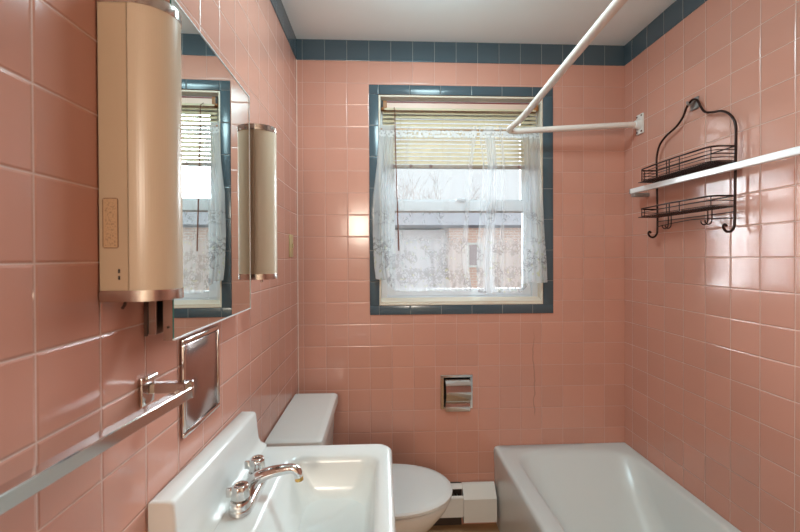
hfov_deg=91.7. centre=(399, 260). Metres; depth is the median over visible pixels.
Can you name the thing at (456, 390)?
toilet paper holder
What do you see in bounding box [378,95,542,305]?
window
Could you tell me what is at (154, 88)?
diffuser
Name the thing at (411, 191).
bare tree
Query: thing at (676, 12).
trim
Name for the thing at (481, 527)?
floor
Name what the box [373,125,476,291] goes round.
sheer curtain
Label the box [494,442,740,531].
bathtub
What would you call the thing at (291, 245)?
light switch
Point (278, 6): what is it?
trim
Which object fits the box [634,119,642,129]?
socket
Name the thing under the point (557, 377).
wall
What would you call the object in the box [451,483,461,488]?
vent
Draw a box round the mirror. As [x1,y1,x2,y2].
[144,0,250,340]
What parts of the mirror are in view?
door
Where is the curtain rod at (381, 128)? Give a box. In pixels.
[381,128,505,131]
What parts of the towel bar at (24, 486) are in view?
arm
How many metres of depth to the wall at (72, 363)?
0.55 m
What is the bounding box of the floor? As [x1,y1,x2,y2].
[427,523,499,531]
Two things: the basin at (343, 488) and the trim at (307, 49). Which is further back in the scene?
the trim at (307, 49)
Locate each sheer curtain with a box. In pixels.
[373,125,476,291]
[477,126,546,293]
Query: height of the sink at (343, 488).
0.241 m
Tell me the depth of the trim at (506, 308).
1.94 m
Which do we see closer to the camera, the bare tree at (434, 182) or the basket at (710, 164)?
the basket at (710, 164)
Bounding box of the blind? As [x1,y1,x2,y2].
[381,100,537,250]
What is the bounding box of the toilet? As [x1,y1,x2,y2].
[265,393,452,531]
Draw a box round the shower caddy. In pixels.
[638,98,737,237]
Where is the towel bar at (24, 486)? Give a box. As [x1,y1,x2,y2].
[0,372,193,515]
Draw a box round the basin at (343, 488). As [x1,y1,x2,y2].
[214,444,395,531]
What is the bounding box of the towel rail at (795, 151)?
[629,146,799,196]
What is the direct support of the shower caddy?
attached to the wall at (712, 314)
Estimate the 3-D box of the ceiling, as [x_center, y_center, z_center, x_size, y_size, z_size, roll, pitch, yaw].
[0.369,-1.123,0.719,1.888,0.100,2.710,0,0,-3]
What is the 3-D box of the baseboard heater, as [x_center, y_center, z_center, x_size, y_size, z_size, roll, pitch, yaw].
[0.017,1.216,1.902,0.908,0.214,0.066,0,0,-3]
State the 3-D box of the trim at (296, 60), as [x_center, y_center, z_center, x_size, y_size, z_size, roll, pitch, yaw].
[-0.501,-0.120,1.901,0.004,1.715,0.004,0,0,-3]
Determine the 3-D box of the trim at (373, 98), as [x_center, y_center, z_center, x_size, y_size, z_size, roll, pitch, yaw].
[-0.128,-0.296,1.919,0.046,1.043,0.008,0,0,-3]
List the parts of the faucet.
handle lever, handle, handle lever, handle, spout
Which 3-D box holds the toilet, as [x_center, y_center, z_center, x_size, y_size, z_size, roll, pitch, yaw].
[-0.135,0.977,1.605,0.696,0.704,0.492,0,0,-3]
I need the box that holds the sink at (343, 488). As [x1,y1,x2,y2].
[148,411,395,531]
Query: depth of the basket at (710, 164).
1.45 m
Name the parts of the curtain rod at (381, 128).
rod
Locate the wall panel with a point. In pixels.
(199, 352)
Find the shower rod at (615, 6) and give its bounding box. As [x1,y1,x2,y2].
[506,0,643,134]
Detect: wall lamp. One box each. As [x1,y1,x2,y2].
[96,0,183,308]
[250,123,277,281]
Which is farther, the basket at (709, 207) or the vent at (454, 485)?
the vent at (454, 485)
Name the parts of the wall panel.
steel plate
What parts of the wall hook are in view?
hook plate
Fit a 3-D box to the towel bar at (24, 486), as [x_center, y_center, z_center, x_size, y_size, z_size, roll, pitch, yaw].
[-0.401,0.228,0.493,0.076,0.050,0.419,0,0,-3]
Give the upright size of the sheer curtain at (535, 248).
0.832 m
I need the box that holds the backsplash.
[148,411,266,531]
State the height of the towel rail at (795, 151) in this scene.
0.055 m
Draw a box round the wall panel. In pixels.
[180,325,219,438]
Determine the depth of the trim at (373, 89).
1.93 m
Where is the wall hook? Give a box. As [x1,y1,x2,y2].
[686,96,698,110]
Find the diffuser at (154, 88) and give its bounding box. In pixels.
[127,2,182,290]
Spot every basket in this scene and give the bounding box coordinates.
[638,145,735,182]
[638,195,735,217]
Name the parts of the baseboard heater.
plate, panel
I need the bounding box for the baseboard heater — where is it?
[433,481,496,525]
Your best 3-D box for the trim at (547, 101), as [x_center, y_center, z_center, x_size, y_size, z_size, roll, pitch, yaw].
[0.746,-0.300,1.958,0.050,1.043,0.008,0,0,-3]
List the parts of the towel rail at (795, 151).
wall post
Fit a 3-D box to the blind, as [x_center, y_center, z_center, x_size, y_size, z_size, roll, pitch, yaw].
[0.303,-0.420,1.937,0.792,0.746,0.085,0,0,-3]
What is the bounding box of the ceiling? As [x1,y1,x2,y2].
[281,0,675,45]
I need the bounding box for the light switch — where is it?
[289,234,293,256]
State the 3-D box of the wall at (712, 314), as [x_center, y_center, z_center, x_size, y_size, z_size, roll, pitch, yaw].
[1.261,0.076,0.697,0.120,2.507,2.570,0,0,-3]
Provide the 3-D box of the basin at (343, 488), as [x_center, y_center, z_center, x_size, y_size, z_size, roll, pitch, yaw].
[-0.234,0.605,0.902,0.440,0.122,0.490,0,0,-3]
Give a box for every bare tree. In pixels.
[395,172,488,199]
[395,176,448,199]
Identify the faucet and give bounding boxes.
[226,455,303,518]
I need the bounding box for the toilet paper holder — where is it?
[441,374,472,411]
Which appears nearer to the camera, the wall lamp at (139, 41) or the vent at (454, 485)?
the wall lamp at (139, 41)
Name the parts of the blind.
rail, ladder cord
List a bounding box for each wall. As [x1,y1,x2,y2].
[0,0,297,531]
[297,60,624,523]
[625,0,799,531]
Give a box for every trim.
[270,0,296,59]
[296,60,298,393]
[297,39,623,65]
[369,84,552,96]
[369,94,378,305]
[370,304,552,314]
[543,97,552,303]
[624,0,706,65]
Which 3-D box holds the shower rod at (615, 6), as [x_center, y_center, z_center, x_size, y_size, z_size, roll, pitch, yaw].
[0.839,-0.636,0.687,0.646,0.095,2.377,0,0,-1]
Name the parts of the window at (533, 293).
sash, sash, sill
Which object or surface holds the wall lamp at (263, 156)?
attached to the wall at (72, 363)
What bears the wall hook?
attached to the wall at (712, 314)
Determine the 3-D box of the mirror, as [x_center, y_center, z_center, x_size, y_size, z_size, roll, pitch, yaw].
[-0.431,-0.162,0.889,0.053,0.602,0.428,0,0,-3]
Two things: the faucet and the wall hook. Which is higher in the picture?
the wall hook
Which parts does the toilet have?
tank lid, tank, bowl, seat lid, seat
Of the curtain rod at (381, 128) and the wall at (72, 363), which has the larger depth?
the curtain rod at (381, 128)

